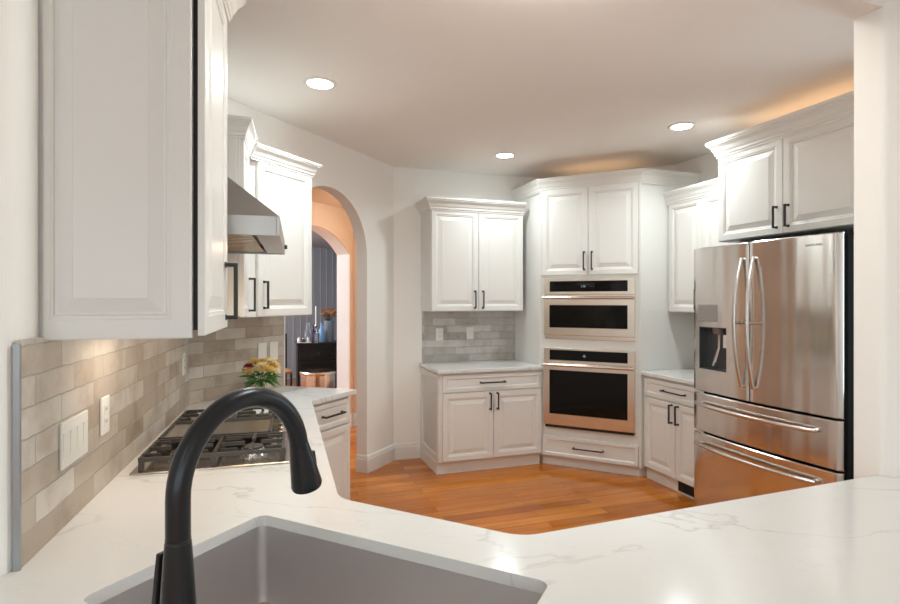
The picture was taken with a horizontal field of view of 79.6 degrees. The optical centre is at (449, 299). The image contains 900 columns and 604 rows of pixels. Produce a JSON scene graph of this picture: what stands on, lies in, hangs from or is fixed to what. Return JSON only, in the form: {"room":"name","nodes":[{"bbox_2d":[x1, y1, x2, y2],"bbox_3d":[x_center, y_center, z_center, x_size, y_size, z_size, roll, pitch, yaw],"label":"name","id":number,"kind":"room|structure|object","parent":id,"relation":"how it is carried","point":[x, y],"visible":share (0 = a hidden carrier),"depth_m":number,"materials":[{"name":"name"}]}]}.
{"room":"kitchen","nodes":[
{"label":"kitchen","id":0,"kind":"room"},
{"bbox_2d":[0,0,37,575],"bbox_3d":[-1.742,0.125,-0.508,0.954,2.790,7.268,0,0,9],"label":"wall","id":1,"kind":"structure","parent":0,"point":[18,18],"depth_m":1.22,"materials":[{"name":"white paint"}]},
{"bbox_2d":[13,344,20,571],"bbox_3d":[-0.969,0.352,1.209,0.013,0.508,0.008,0,0,-16],"label":"trim","id":2,"kind":"structure","parent":1,"relation":"attached to","point":[16,347],"depth_m":1.21,"materials":[{"name":"silver metal"}]},
{"bbox_2d":[15,337,189,567],"bbox_3d":[-1.245,0.348,2.176,0.012,0.515,2.002,0,0,-16],"label":"backsplash","id":3,"kind":"structure","parent":1,"relation":"attached to","point":[146,386],"depth_m":1.58,"materials":[{"name":"tile"}]},
{"bbox_2d":[59,410,87,470],"bbox_3d":[-1.042,0.385,1.500,0.009,0.125,0.185,0,0,-16],"label":"switch plate","id":4,"kind":"object","parent":3,"relation":"attached to","point":[73,432],"visible":1,"depth_m":1.48,"materials":[{"name":"white plastic"}]},
{"bbox_2d":[100,395,109,435],"bbox_3d":[-1.109,0.370,1.736,0.009,0.120,0.075,0,0,-16],"label":"power outlet","id":5,"kind":"object","parent":3,"relation":"attached to","point":[104,401],"visible":1,"depth_m":1.72,"materials":[{"name":"white plastic"}]},
{"bbox_2d":[104,403,107,413],"bbox_3d":[-1.106,0.350,1.737,0.003,0.030,0.034,0,0,-16],"label":"socket","id":6,"kind":"object","parent":5,"relation":"attached to","point":[105,404],"depth_m":1.74,"materials":[{"name":"grey plastic"}]},
{"bbox_2d":[104,416,107,426],"bbox_3d":[-1.106,0.390,1.737,0.003,0.030,0.034,0,0,-16],"label":"socket","id":7,"kind":"object","parent":5,"relation":"attached to","point":[105,417],"depth_m":1.74,"materials":[{"name":"grey plastic"}]},
{"bbox_2d":[182,353,185,375],"bbox_3d":[-1.454,0.350,2.951,0.009,0.120,0.075,0,0,-16],"label":"power outlet","id":8,"kind":"object","parent":3,"relation":"attached to","point":[183,354],"visible":1,"depth_m":2.93,"materials":[{"name":"white plastic"}]},
{"bbox_2d":[38,0,245,340],"bbox_3d":[-0.864,-0.492,1.607,0.435,1.185,0.580,0,0,-16],"label":"upper cabinet","id":9,"kind":"object","parent":1,"relation":"attached to","point":[132,94],"visible":0.99,"depth_m":1.38,"materials":[{"name":"white paint"}]},
{"bbox_2d":[227,115,256,316],"bbox_3d":[-1.262,-0.419,2.934,0.390,1.017,0.528,0,0,-16],"label":"upper cabinet","id":10,"kind":"object","parent":1,"relation":"attached to","point":[241,133],"visible":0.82,"depth_m":2.76,"materials":[{"name":"white paint"}]},
{"bbox_2d":[227,176,286,254],"bbox_3d":[-0.999,-0.751,2.321,0.562,1.033,0.860,0,0,-16],"label":"range hood","id":11,"kind":"object","parent":1,"relation":"attached to","point":[252,227],"visible":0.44,"depth_m":2.00,"materials":[{"name":"silver metal"}]},
{"bbox_2d":[227,98,392,454],"bbox_3d":[-1.081,0.125,4.163,0.110,2.790,2.232,0,0,26],"label":"wall","id":12,"kind":"structure","parent":0,"point":[362,184],"depth_m":4.79,"materials":[{"name":"white paint"}]},
{"bbox_2d":[190,316,283,403],"bbox_3d":[-1.349,0.353,3.480,0.012,0.505,0.761,0,0,26],"label":"backsplash","id":13,"kind":"structure","parent":12,"relation":"attached to","point":[218,358],"depth_m":3.39,"materials":[{"name":"tile"}]},
{"bbox_2d":[258,342,266,358],"bbox_3d":[-1.262,0.350,3.633,0.009,0.125,0.075,0,0,26],"label":"switch plate","id":14,"kind":"object","parent":13,"relation":"attached to","point":[262,347],"visible":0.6,"depth_m":3.63,"materials":[{"name":"white plastic"}]},
{"bbox_2d":[269,341,277,358],"bbox_3d":[-1.216,0.350,3.727,0.009,0.125,0.075,0,0,26],"label":"switch plate","id":15,"kind":"object","parent":13,"relation":"attached to","point":[273,346],"visible":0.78,"depth_m":3.72,"materials":[{"name":"white plastic"}]},
{"bbox_2d":[238,143,321,316],"bbox_3d":[-1.189,-0.402,3.374,0.390,1.004,0.713,0,0,26],"label":"upper cabinet","id":16,"kind":"object","parent":12,"relation":"attached to","point":[280,180],"visible":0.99,"depth_m":3.36,"materials":[{"name":"white paint"}]},
{"bbox_2d":[284,316,284,385],"bbox_3d":[-1.177,0.353,3.827,0.013,0.505,0.012,0,0,26],"label":"trim","id":17,"kind":"structure","parent":12,"relation":"attached to","point":[284,316],"depth_m":3.82,"materials":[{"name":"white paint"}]},
{"bbox_2d":[356,441,420,473],"bbox_3d":[-0.565,1.444,5.006,0.141,0.152,0.693,0,0,42],"label":"baseboard","id":18,"kind":"structure","parent":12,"relation":"attached to","point":[369,463],"depth_m":5.01,"materials":[{"name":"white paint"}]},
{"bbox_2d":[285,247,336,378],"bbox_3d":[-3.910,0.220,8.829,0.128,2.600,8.100,0,0,26],"label":"wall","id":19,"kind":"structure","parent":0,"point":[324,261],"depth_m":11.13,"materials":[{"name":"grey paint"}]},
{"bbox_2d":[312,187,343,248],"bbox_3d":[-2.300,-1.105,7.423,4.820,0.050,9.400,0,0,26],"label":"ceiling","id":20,"kind":"structure","parent":0,"point":[319,195],"depth_m":5.98,"materials":[{"name":"beige paint"}]},
{"bbox_2d":[312,201,352,422],"bbox_3d":[-2.162,0.220,4.583,0.023,2.600,4.430,0,0,26],"label":"wall","id":21,"kind":"structure","parent":0,"point":[334,220],"depth_m":6.41,"materials":[{"name":"beige paint"}]},
{"bbox_2d":[312,225,348,388],"bbox_3d":[-2.251,0.220,4.628,0.180,2.600,4.430,0,0,26],"label":"trim","id":22,"kind":"structure","parent":21,"relation":"attached to","point":[342,254],"depth_m":6.54,"materials":[{"name":"white paint"}]},
{"bbox_2d":[353,232,356,412],"bbox_3d":[-0.783,0.220,6.429,1.220,2.600,0.120,0,0,26],"label":"wall","id":23,"kind":"structure","parent":0,"point":[354,241],"depth_m":6.55,"materials":[{"name":"beige paint"}]},
{"bbox_2d":[350,413,356,425],"bbox_3d":[-0.742,1.444,6.310,1.000,0.152,0.057,0,0,26],"label":"baseboard","id":24,"kind":"structure","parent":23,"relation":"attached to","point":[353,416],"depth_m":6.52,"materials":[{"name":"white paint"}]},
{"bbox_2d":[287,378,697,534],"bbox_3d":[-1.000,1.570,4.900,14.000,0.100,18.200,0,0,0],"label":"floor","id":25,"kind":"structure","parent":0,"point":[531,499],"depth_m":4.20,"materials":[{"name":"brown wood"}]},
{"bbox_2d":[285,334,292,385],"bbox_3d":[-2.621,1.020,8.102,0.420,1.000,0.425,0,0,-29],"label":"dining chair","id":26,"kind":"object","parent":25,"relation":"on","point":[287,371],"visible":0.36,"depth_m":8.34,"materials":[{"name":"brown wood"}]},
{"bbox_2d":[295,340,336,387],"bbox_3d":[-1.615,1.055,7.674,1.100,0.930,0.490,0,0,-18],"label":"sideboard","id":27,"kind":"object","parent":25,"relation":"on","point":[308,355],"visible":0.33,"depth_m":7.38,"materials":[{"name":"black wood"}]},
{"bbox_2d":[297,337,310,342],"bbox_3d":[-2.007,0.552,7.416,0.190,0.075,0.110,0,0,-18],"label":"serving tray","id":28,"kind":"object","parent":27,"relation":"on","point":[303,338],"visible":1,"depth_m":7.40,"materials":[{"name":"white ceramic"}]},
{"bbox_2d":[304,323,310,341],"bbox_3d":[-2.008,0.455,7.637,0.150,0.270,0.150,0,0,0],"label":"decanter","id":29,"kind":"object","parent":27,"relation":"on","point":[307,333],"visible":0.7,"depth_m":7.60,"materials":[{"name":"clear glass"}]},
{"bbox_2d":[311,325,315,342],"bbox_3d":[-1.897,0.469,7.505,0.072,0.240,0.072,0,0,0],"label":"bottle","id":30,"kind":"object","parent":27,"relation":"on","point":[313,331],"visible":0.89,"depth_m":7.48,"materials":[{"name":"purple"}]},
{"bbox_2d":[315,306,317,330],"bbox_3d":[-1.918,0.337,7.730,0.090,0.505,0.090,0,0,0],"label":"candlestick","id":31,"kind":"object","parent":27,"relation":"on","point":[316,325],"visible":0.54,"depth_m":7.72,"materials":[{"name":"white wax"}]},
{"bbox_2d":[315,306,316,324],"bbox_3d":[-1.918,0.222,7.730,0.022,0.275,0.022,0,0,0],"label":"candle","id":32,"kind":"object","parent":31,"relation":"on","point":[315,306],"depth_m":7.72,"materials":[{"name":"white wax"}]},
{"bbox_2d":[314,328,319,342],"bbox_3d":[-1.831,0.489,7.433,0.070,0.200,0.070,0,0,0],"label":"bottle","id":33,"kind":"object","parent":27,"relation":"on","point":[316,335],"visible":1,"depth_m":7.41,"materials":[{"name":"clear glass"}]},
{"bbox_2d":[318,323,324,342],"bbox_3d":[-1.790,0.455,7.520,0.084,0.270,0.084,0,0,0],"label":"bottle","id":34,"kind":"object","parent":27,"relation":"on","point":[321,331],"visible":0.94,"depth_m":7.50,"materials":[{"name":"blue glass"}]},
{"bbox_2d":[321,308,336,341],"bbox_3d":[-1.708,0.349,7.637,0.227,0.482,0.308,0,0,0],"label":"flower vase","id":35,"kind":"object","parent":27,"relation":"on","point":[328,324],"visible":0.96,"depth_m":7.58,"materials":[{"name":"grey ceramic"}]},
{"bbox_2d":[299,368,336,387],"bbox_3d":[-1.680,1.206,6.900,0.472,0.628,0.472,0,0,0],"label":"trash can","id":36,"kind":"object","parent":25,"relation":"on","point":[319,377],"visible":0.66,"depth_m":6.72,"materials":[{"name":"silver metal"}]},
{"bbox_2d":[313,396,349,499],"bbox_3d":[-1.076,1.079,3.389,0.578,0.883,0.827,0,0,26],"label":"base cabinet","id":37,"kind":"object","parent":25,"relation":"on","point":[333,416],"visible":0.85,"depth_m":3.53,"materials":[{"name":"white paint"}]},
{"bbox_2d":[420,367,540,474],"bbox_3d":[0.285,1.078,5.078,1.002,0.884,0.636,0,0,-18],"label":"base cabinet","id":38,"kind":"object","parent":25,"relation":"on","point":[474,421],"visible":0.97,"depth_m":4.82,"materials":[{"name":"white paint"}]},
{"bbox_2d":[419,359,542,373],"bbox_3d":[0.278,0.621,5.083,1.012,0.030,0.624,0,0,-18],"label":"countertop","id":39,"kind":"structure","parent":38,"relation":"on","point":[507,364],"depth_m":4.92,"materials":[{"name":"white stone"}]},
{"bbox_2d":[511,168,700,476],"bbox_3d":[1.376,0.203,5.057,1.768,2.635,0.674,0,0,27],"label":"tall cabinet","id":40,"kind":"object","parent":25,"relation":"on","point":[610,224],"visible":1,"depth_m":4.75,"materials":[{"name":"white paint"}]},
{"bbox_2d":[542,347,635,435],"bbox_3d":[1.212,0.797,4.768,0.800,0.725,0.104,0,0,27],"label":"wall oven","id":41,"kind":"object","parent":40,"relation":"in","point":[594,390],"visible":1,"depth_m":4.76,"materials":[{"name":"silver metal"}]},
{"bbox_2d":[542,277,635,341],"bbox_3d":[1.212,0.082,4.768,0.800,0.548,0.104,0,0,27],"label":"microwave oven","id":42,"kind":"object","parent":40,"relation":"in","point":[604,309],"visible":1,"depth_m":4.77,"materials":[{"name":"silver metal"}]},
{"bbox_2d":[644,375,703,498],"bbox_3d":[2.027,1.078,4.330,0.636,0.884,0.775,0,0,-18],"label":"base cabinet","id":43,"kind":"object","parent":25,"relation":"on","point":[669,428],"visible":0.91,"depth_m":4.31,"materials":[{"name":"white paint"}]},
{"bbox_2d":[641,368,693,384],"bbox_3d":[2.039,0.621,4.331,0.614,0.030,0.775,0,0,-18],"label":"countertop","id":44,"kind":"structure","parent":43,"relation":"on","point":[686,376],"depth_m":4.39,"materials":[{"name":"white stone"}]},
{"bbox_2d":[678,481,693,496],"bbox_3d":[1.841,1.462,4.139,0.011,0.075,0.250,0,0,-19],"label":"floor vent","id":45,"kind":"object","parent":43,"relation":"attached to","point":[689,490],"visible":0.66,"depth_m":4.17,"materials":[{"name":"black metal"}]},
{"bbox_2d":[694,231,853,505],"bbox_3d":[2.181,0.578,3.420,0.865,1.885,1.030,0,0,-18],"label":"refrigerator","id":46,"kind":"object","parent":25,"relation":"on","point":[774,318],"visible":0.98,"depth_m":3.19,"materials":[{"name":"silver metal"}]},
{"bbox_3d":[-0.939,1.079,2.433,1.111,0.883,1.481,0,0,0],"label":"base cabinet","id":47,"kind":"object","parent":25,"relation":"on","visible":0},
{"bbox_2d":[0,386,899,603],"bbox_3d":[-0.169,0.621,1.789,4.103,0.030,2.386,0,0,38],"label":"countertop","id":48,"kind":"structure","parent":47,"relation":"on","point":[836,542],"depth_m":1.35,"materials":[{"name":"white stone"}]},
{"bbox_2d":[129,407,289,475],"bbox_3d":[-0.975,0.578,2.374,0.530,0.054,0.930,0,0,-16],"label":"gas cooktop","id":49,"kind":"object","parent":48,"relation":"in","point":[247,438],"visible":0.68,"depth_m":2.12,"materials":[{"name":"silver metal"}]},
{"bbox_2d":[151,387,321,603],"bbox_3d":[-0.372,0.382,0.983,0.090,0.448,0.360,0,0,26],"label":"kitchen faucet","id":50,"kind":"object","parent":48,"relation":"on","point":[174,575],"visible":1,"depth_m":0.86,"materials":[{"name":"black metal"}]},
{"bbox_2d":[239,357,280,387],"bbox_3d":[-1.160,0.480,3.330,0.269,0.252,0.237,0,0,38],"label":"flower bouquet","id":51,"kind":"object","parent":48,"relation":"on","point":[260,367],"visible":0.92,"depth_m":3.30,"materials":[{"name":"yellow plant"}]},
{"bbox_2d":[100,526,541,603],"bbox_3d":[-0.269,0.746,1.127,0.873,0.220,0.509,0,0,26],"label":"sink","id":52,"kind":"object","parent":48,"relation":"in","point":[262,564],"visible":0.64,"depth_m":1.40,"materials":[{"name":"silver metal"}]},
{"bbox_2d":[393,165,675,445],"bbox_3d":[0.799,0.125,5.417,2.750,2.790,0.715,0,0,0],"label":"wall","id":53,"kind":"structure","parent":0,"point":[410,185],"depth_m":5.20,"materials":[{"name":"white paint"}]},
{"bbox_2d":[422,311,514,362],"bbox_3d":[0.204,0.356,5.381,1.000,0.500,0.012,0,0,-19],"label":"backsplash","id":54,"kind":"structure","parent":53,"relation":"attached to","point":[494,331],"depth_m":5.37,"materials":[{"name":"grey tile"}]},
{"bbox_2d":[436,328,442,340],"bbox_3d":[-0.102,0.335,5.268,0.075,0.120,0.009,0,0,-18],"label":"power outlet","id":55,"kind":"object","parent":54,"relation":"attached to","point":[439,331],"visible":1,"depth_m":5.26,"materials":[{"name":"white plastic"}]},
{"bbox_2d":[466,327,473,338],"bbox_3d":[0.200,0.330,5.369,0.075,0.120,0.009,0,0,-18],"label":"power outlet","id":56,"kind":"object","parent":54,"relation":"attached to","point":[469,330],"visible":1,"depth_m":5.37,"materials":[{"name":"white plastic"}]},
{"bbox_2d":[415,196,526,311],"bbox_3d":[0.195,-0.412,5.171,0.993,1.036,0.401,0,0,-18],"label":"upper cabinet","id":57,"kind":"object","parent":53,"relation":"attached to","point":[472,249],"visible":1,"depth_m":5.04,"materials":[{"name":"white paint"}]},
{"bbox_2d":[227,0,853,177],"bbox_3d":[0.700,-1.320,0.900,6.200,0.100,10.200,0,0,0],"label":"ceiling","id":58,"kind":"structure","parent":0,"point":[565,87],"depth_m":3.06,"materials":[{"name":"white paint"}]},
{"bbox_2d":[303,76,336,89],"bbox_3d":[-0.760,-1.266,3.160,0.190,0.008,0.190,0,0,0],"label":"recessed light","id":59,"kind":"object","parent":58,"relation":"in","point":[315,82],"visible":1,"depth_m":3.15,"materials":[{"name":"white paint"}]},
{"bbox_2d":[494,152,515,157],"bbox_3d":[0.480,-1.266,4.730,0.190,0.008,0.190,0,0,0],"label":"recessed light","id":60,"kind":"object","parent":58,"relation":"in","point":[501,154],"visible":1,"depth_m":4.72,"materials":[{"name":"white paint"}]},
{"bbox_2d":[668,122,695,130],"bbox_3d":[1.690,-1.266,3.940,0.190,0.008,0.190,0,0,0],"label":"recessed light","id":61,"kind":"object","parent":58,"relation":"in","point":[678,126],"visible":1,"depth_m":3.93,"materials":[{"name":"white paint"}]},
{"bbox_2d":[676,153,717,182],"bbox_3d":[2.519,0.125,4.055,0.120,2.790,2.160,0,0,-18],"label":"wall","id":62,"kind":"structure","parent":0,"point":[707,165],"depth_m":4.74,"materials":[{"name":"white paint"}]},
{"bbox_2d":[663,178,736,312],"bbox_3d":[2.143,-0.412,4.386,0.380,1.036,0.807,0,0,-18],"label":"upper cabinet","id":63,"kind":"object","parent":62,"relation":"attached to","point":[692,209],"visible":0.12,"depth_m":4.46,"materials":[{"name":"white paint"}]},
{"bbox_2d":[705,90,853,242],"bbox_3d":[2.326,-0.775,3.468,0.614,0.720,1.152,0,0,-18],"label":"upper cabinet","id":64,"kind":"object","parent":62,"relation":"attached to","point":[791,174],"visible":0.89,"depth_m":3.34,"materials":[{"name":"white paint"}]},
{"bbox_2d":[854,0,899,478],"bbox_3d":[2.610,0.125,1.471,1.846,2.790,1.685,0,0,-20],"label":"wall","id":65,"kind":"structure","parent":0,"point":[877,32],"depth_m":1.87,"materials":[{"name":"white paint"}]},
{"bbox_2d":[774,0,882,20],"bbox_3d":[0.195,-1.140,1.441,2.722,0.260,0.099,0,0,-20],"label":"trim","id":66,"kind":"structure","parent":65,"relation":"attached to","point":[852,10],"depth_m":1.86,"materials":[{"name":"white paint"}]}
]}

